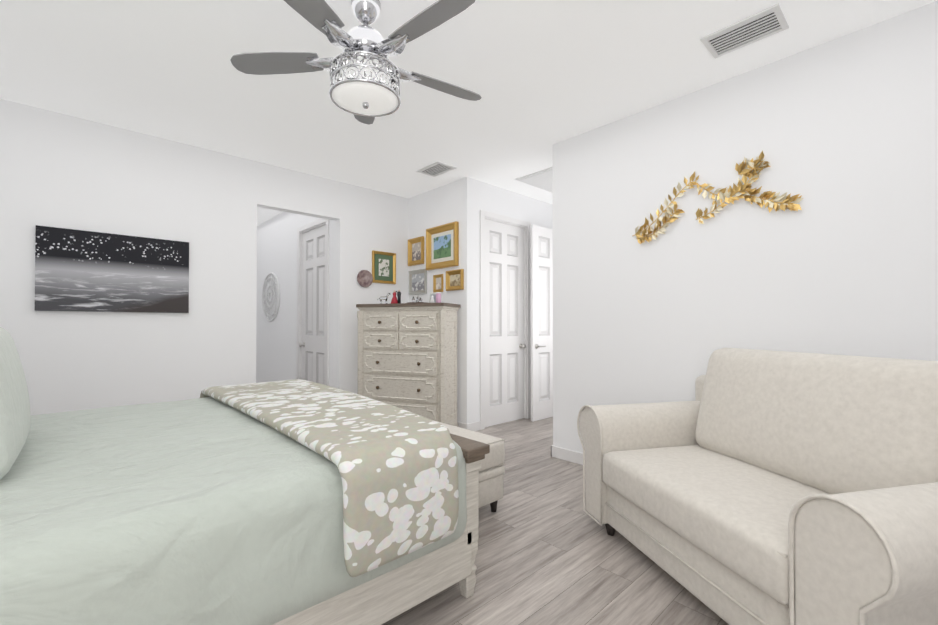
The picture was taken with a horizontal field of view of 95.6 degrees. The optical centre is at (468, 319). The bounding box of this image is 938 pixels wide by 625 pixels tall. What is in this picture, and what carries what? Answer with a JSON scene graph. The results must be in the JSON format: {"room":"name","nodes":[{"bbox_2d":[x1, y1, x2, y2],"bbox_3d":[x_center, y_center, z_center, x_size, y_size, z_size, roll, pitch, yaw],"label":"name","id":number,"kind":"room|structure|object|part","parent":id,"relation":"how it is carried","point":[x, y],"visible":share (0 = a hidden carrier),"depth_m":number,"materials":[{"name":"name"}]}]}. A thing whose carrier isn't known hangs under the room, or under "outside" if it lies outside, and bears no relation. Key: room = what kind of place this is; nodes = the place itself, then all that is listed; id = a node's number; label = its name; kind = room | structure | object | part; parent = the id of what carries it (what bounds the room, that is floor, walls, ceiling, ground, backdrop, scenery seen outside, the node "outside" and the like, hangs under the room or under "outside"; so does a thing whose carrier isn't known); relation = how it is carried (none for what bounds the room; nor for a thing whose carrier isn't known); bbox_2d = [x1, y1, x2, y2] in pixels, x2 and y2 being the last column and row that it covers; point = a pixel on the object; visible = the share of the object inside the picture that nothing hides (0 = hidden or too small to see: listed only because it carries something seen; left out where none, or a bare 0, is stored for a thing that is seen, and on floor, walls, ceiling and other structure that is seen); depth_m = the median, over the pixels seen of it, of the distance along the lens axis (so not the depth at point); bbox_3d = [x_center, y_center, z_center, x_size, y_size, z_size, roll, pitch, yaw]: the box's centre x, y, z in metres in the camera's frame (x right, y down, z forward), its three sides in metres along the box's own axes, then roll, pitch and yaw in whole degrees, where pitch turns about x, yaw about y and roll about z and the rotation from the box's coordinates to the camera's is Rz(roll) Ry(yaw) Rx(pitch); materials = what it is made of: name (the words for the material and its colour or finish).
{"room":"bedroom","nodes":[
{"label":"bedroom","id":0,"kind":"room"},
{"bbox_2d":[0,98,407,414],"bbox_3d":[-2.353,-0.175,4.143,4.410,2.840,0.120,1,-1,-43],"label":"wall","id":1,"kind":"structure","parent":0,"point":[60,170],"depth_m":3.72,"materials":[{"name":"white paint"}]},
{"bbox_2d":[35,225,188,312],"bbox_3d":[-2.902,-0.383,3.525,0.975,0.640,0.035,1,-1,-43],"label":"framed picture","id":2,"kind":"object","parent":1,"relation":"attached to","point":[82,270],"visible":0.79,"depth_m":3.47},
{"bbox_2d":[357,270,372,286],"bbox_3d":[-1.248,-0.488,5.081,0.210,0.210,0.024,1,-1,-43],"label":"plate","id":3,"kind":"object","parent":1,"relation":"attached to","point":[364,278],"visible":0.98,"depth_m":5.08,"materials":[{"name":"pink ceramic"}]},
{"bbox_2d":[372,250,395,283],"bbox_3d":[-1.050,-0.642,5.266,0.330,0.390,0.028,1,-1,-43],"label":"picture","id":4,"kind":"object","parent":1,"relation":"attached to","point":[384,267],"visible":0.96,"depth_m":5.26,"materials":[{"name":"gold metal"}]},
{"bbox_2d":[457,422,467,428],"bbox_3d":[-0.407,1.206,5.089,0.014,0.100,1.134,1,-1,-43],"label":"baseboard","id":5,"kind":"structure","parent":1,"relation":"attached to","point":[462,425],"depth_m":4.72,"materials":[{"name":"white wood"}]},
{"bbox_2d":[256,212,334,386],"bbox_3d":[-2.600,-0.152,6.157,0.120,2.840,3.160,1,-1,-43],"label":"wall","id":6,"kind":"structure","parent":0,"point":[276,337],"depth_m":6.20,"materials":[{"name":"white paint"}]},
{"bbox_2d":[262,272,279,321],"bbox_3d":[-3.050,-0.344,6.534,0.028,0.762,0.762,1,-1,-43],"label":"medallion","id":7,"kind":"object","parent":6,"relation":"attached to","point":[269,305],"visible":1,"depth_m":6.50,"materials":[{"name":"white"}]},
{"bbox_2d":[296,218,328,385],"bbox_3d":[-1.976,0.007,5.445,0.138,2.505,0.960,1,-1,-43],"label":"door","id":8,"kind":"structure","parent":6,"relation":"attached to","point":[312,344],"depth_m":5.47,"materials":[{"name":"white wood"}]},
{"bbox_2d":[408,177,474,423],"bbox_3d":[-0.379,-0.164,5.140,0.166,2.840,1.120,1,-1,-43],"label":"wall","id":9,"kind":"structure","parent":0,"point":[454,201],"depth_m":4.87,"materials":[{"name":"white paint"}]},
{"bbox_3d":[-0.674,-0.861,5.379,0.039,0.340,0.310,1,-1,-43],"label":"picture","id":10,"kind":"part","parent":9,"relation":"part of"},
{"bbox_3d":[-0.649,-0.471,5.357,0.028,0.310,0.360,1,-1,-43],"label":"picture","id":11,"kind":"part","parent":9,"relation":"part of"},
{"bbox_3d":[-0.367,-0.430,5.059,0.022,0.210,0.170,1,-1,-43],"label":"picture","id":12,"kind":"part","parent":9,"relation":"part of"},
{"bbox_3d":[-0.324,-0.856,5.001,0.045,0.500,0.560,1,-1,-43],"label":"picture","id":13,"kind":"part","parent":9,"relation":"part of"},
{"bbox_3d":[-0.167,-0.447,4.836,0.034,0.230,0.280,1,-1,-43],"label":"picture","id":14,"kind":"part","parent":9,"relation":"part of"},
{"bbox_2d":[0,0,936,225],"bbox_3d":[-0.924,-1.647,4.046,6.340,0.100,8.800,1,-1,-43],"label":"ceiling","id":15,"kind":"structure","parent":0,"point":[540,77],"depth_m":2.76,"materials":[{"name":"white paint"}]},
{"bbox_2d":[329,0,400,116],"bbox_3d":[-0.527,-1.348,2.168,0.356,0.540,0.356,1,-1,-43],"label":"ceiling fan","id":16,"kind":"object","parent":15,"relation":"hanging from","point":[365,36],"depth_m":2.09,"materials":[{"name":"silver metal"}]},
{"bbox_2d":[306,57,333,71],"bbox_3d":[-0.722,-1.313,2.178,0.181,0.042,0.186,1,-1,-43],"label":"iron","id":17,"kind":"object","parent":16,"relation":"attached to","point":[319,63],"visible":0.65,"depth_m":2.16,"materials":[{"name":"silver metal"}]},
{"bbox_2d":[230,52,322,74],"bbox_3d":[-0.994,-1.323,2.195,0.467,0.034,0.134,0,-1,3],"label":"blade","id":18,"kind":"object","parent":17,"relation":"attached to","point":[262,63],"visible":0.95,"depth_m":2.19,"materials":[{"name":"grey wood"}]},
{"bbox_2d":[322,19,358,50],"bbox_3d":[-0.597,-1.315,1.985,0.220,0.042,0.144,1,-1,-43],"label":"iron","id":19,"kind":"object","parent":16,"relation":"attached to","point":[338,36],"visible":0.94,"depth_m":1.96,"materials":[{"name":"silver metal"}]},
{"bbox_2d":[284,0,344,35],"bbox_3d":[-0.697,-1.328,1.731,0.134,0.034,0.467,0,-1,21],"label":"blade","id":20,"kind":"object","parent":19,"relation":"attached to","point":[316,13],"visible":0.93,"depth_m":1.83,"materials":[{"name":"grey wood"}]},
{"bbox_2d":[329,55,400,96],"bbox_3d":[-0.527,-1.190,2.166,0.353,0.107,0.353,1,-1,-43],"label":"crystal","id":21,"kind":"object","parent":16,"relation":"attached to","point":[367,73],"visible":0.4,"depth_m":2.02,"materials":[{"name":"white"}]},
{"bbox_3d":[-0.527,-1.176,2.166,0.330,0.151,0.330,1,-1,-43],"label":"fan glass","id":22,"kind":"part","parent":16,"relation":"part of","materials":[{"name":"white glass"}]},
{"bbox_2d":[373,34,409,56],"bbox_3d":[-0.377,-1.315,2.043,0.121,0.042,0.232,1,-1,-43],"label":"iron","id":23,"kind":"object","parent":16,"relation":"attached to","point":[393,46],"visible":0.9,"depth_m":2.02,"materials":[{"name":"silver metal"}]},
{"bbox_2d":[388,0,474,42],"bbox_3d":[-0.164,-1.327,1.871,0.467,0.034,0.134,-1,-1,39],"label":"blade","id":24,"kind":"object","parent":23,"relation":"attached to","point":[432,16],"visible":0.89,"depth_m":1.86,"materials":[{"name":"grey wood"}]},
{"bbox_2d":[397,67,420,81],"bbox_3d":[-0.364,-1.312,2.275,0.231,0.042,0.121,1,-1,-43],"label":"iron","id":25,"kind":"object","parent":16,"relation":"attached to","point":[406,76],"visible":0.6,"depth_m":2.27,"materials":[{"name":"silver metal"}]},
{"bbox_2d":[411,71,481,100],"bbox_3d":[-0.132,-1.320,2.421,0.467,0.034,0.134,0,-1,-33],"label":"blade","id":26,"kind":"object","parent":25,"relation":"attached to","point":[446,87],"visible":0.88,"depth_m":2.42,"materials":[{"name":"grey wood"}]},
{"bbox_2d":[416,161,456,176],"bbox_3d":[-0.346,-1.585,4.496,0.250,0.012,0.370,1,-1,-43],"label":"ceiling vent","id":27,"kind":"object","parent":15,"relation":"in","point":[437,168],"visible":1,"depth_m":4.49,"materials":[{"name":"white metal"}]},
{"bbox_2d":[515,167,551,192],"bbox_3d":[1.026,-1.579,4.815,0.760,0.016,0.660,1,-1,-43],"label":"trim","id":28,"kind":"structure","parent":15,"relation":"attached to","point":[541,179],"depth_m":4.77,"materials":[{"name":"white paint"}]},
{"bbox_2d":[700,3,788,58],"bbox_3d":[1.547,-1.609,2.392,0.250,0.012,0.370,1,-1,-43],"label":"ceiling vent","id":29,"kind":"object","parent":15,"relation":"in","point":[759,26],"visible":0.98,"depth_m":2.38,"materials":[{"name":"white metal"}]},
{"bbox_2d":[475,179,552,421],"bbox_3d":[0.727,-0.160,5.491,1.930,2.840,0.120,1,-1,-43],"label":"wall","id":30,"kind":"structure","parent":0,"point":[479,195],"depth_m":5.01,"materials":[{"name":"white paint"}]},
{"bbox_2d":[468,421,479,430],"bbox_3d":[0.054,1.202,4.753,0.200,0.100,0.014,1,-1,-43],"label":"baseboard","id":31,"kind":"structure","parent":30,"relation":"attached to","point":[474,426],"depth_m":4.75,"materials":[{"name":"white wood"}]},
{"bbox_2d":[480,210,530,429],"bbox_3d":[0.424,0.004,5.180,0.905,2.505,0.118,1,-1,-43],"label":"trim","id":32,"kind":"structure","parent":30,"relation":"attached to","point":[484,215],"depth_m":5.29,"materials":[{"name":"white wood"}]},
{"bbox_2d":[485,219,525,426],"bbox_3d":[0.443,0.038,5.160,0.751,2.428,0.104,1,-1,-43],"label":"door","id":33,"kind":"structure","parent":30,"relation":"attached to","point":[505,345],"depth_m":5.17,"materials":[{"name":"white wood"}]},
{"bbox_2d":[530,224,552,421],"bbox_3d":[1.087,0.042,5.492,0.800,2.428,0.099,1,-1,-43],"label":"door","id":34,"kind":"structure","parent":30,"relation":"attached to","point":[541,257],"depth_m":5.36,"materials":[{"name":"white wood"}]},
{"bbox_2d":[382,417,728,624],"bbox_3d":[-0.924,1.293,4.011,6.340,0.100,8.800,1,-1,-43],"label":"floor","id":35,"kind":"structure","parent":0,"point":[550,551],"depth_m":2.08,"materials":[{"name":"grey wood"}]},
{"bbox_2d":[0,327,489,624],"bbox_3d":[-1.427,0.438,1.877,2.235,1.560,2.190,1,-1,-43],"label":"bed","id":36,"kind":"object","parent":35,"relation":"on","point":[295,502],"visible":1,"depth_m":1.38,"materials":[{"name":"green fabric"}]},
{"bbox_2d":[200,379,458,576],"bbox_3d":[-0.876,0.652,2.387,0.700,0.425,2.193,1,-1,-43],"label":"throw blanket","id":37,"kind":"object","parent":36,"relation":"on","point":[392,472],"depth_m":1.59,"materials":[{"name":"beige fabric"}]},
{"bbox_3d":[-1.429,0.438,1.879,2.235,1.560,2.070,1,-1,-43],"label":"frame","id":38,"kind":"part","parent":36,"relation":"part of","materials":[{"name":"white wood"}]},
{"bbox_2d":[356,290,460,426],"bbox_3d":[-0.675,0.455,4.714,1.074,1.592,0.480,0,-1,21],"label":"dresser","id":39,"kind":"object","parent":35,"relation":"on","point":[407,356],"visible":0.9,"depth_m":4.52,"materials":[{"name":"beige wood"}]},
{"bbox_2d":[433,420,504,511],"bbox_3d":[-0.315,0.992,2.866,0.620,0.476,0.970,1,-1,-43],"label":"ottoman","id":40,"kind":"object","parent":35,"relation":"on","point":[491,471],"visible":0.21,"depth_m":2.67,"materials":[{"name":"beige"}]},
{"bbox_2d":[577,348,937,624],"bbox_3d":[1.345,0.688,1.963,1.000,1.064,1.661,0,-1,-13],"label":"sofa","id":41,"kind":"object","parent":35,"relation":"on","point":[756,487],"visible":1,"depth_m":1.67,"materials":[{"name":"beige fabric"}]},
{"bbox_3d":[1.247,0.824,1.939,0.800,0.227,1.105,0,-1,-13],"label":"seat","id":42,"kind":"part","parent":41,"relation":"part of","materials":[{"name":"beige fabric"}]},
{"bbox_2d":[552,0,937,452],"bbox_3d":[1.833,-0.191,2.808,0.120,2.840,3.010,1,-1,-43],"label":"wall","id":43,"kind":"structure","parent":0,"point":[841,132],"depth_m":2.71,"materials":[{"name":"white paint"}]},
{"bbox_2d":[551,446,582,464],"bbox_3d":[1.780,1.179,2.752,0.014,0.100,3.024,1,-1,-43],"label":"baseboard","id":44,"kind":"structure","parent":43,"relation":"attached to","point":[568,455],"depth_m":3.72,"materials":[{"name":"white wood"}]},
{"bbox_2d":[632,150,802,243],"bbox_3d":[1.623,-0.817,2.911,0.038,0.481,1.064,1,-1,-43],"label":"art","id":45,"kind":"object","parent":43,"relation":"attached to","point":[751,169],"visible":0.94,"depth_m":2.81,"materials":[{"name":"gold metal"}]},
{"bbox_3d":[-0.576,-1.311,2.357,0.148,0.042,0.216,1,-1,-43],"label":"iron","id":46,"kind":"object","parent":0,"visible":0},
{"bbox_2d":[354,114,374,124],"bbox_3d":[-0.645,-1.318,2.621,0.134,0.034,0.467,0,-1,-15],"label":"blade","id":47,"kind":"object","parent":46,"relation":"attached to","point":[366,120],"visible":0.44,"depth_m":2.79,"materials":[{"name":"silver metal"}]}
]}

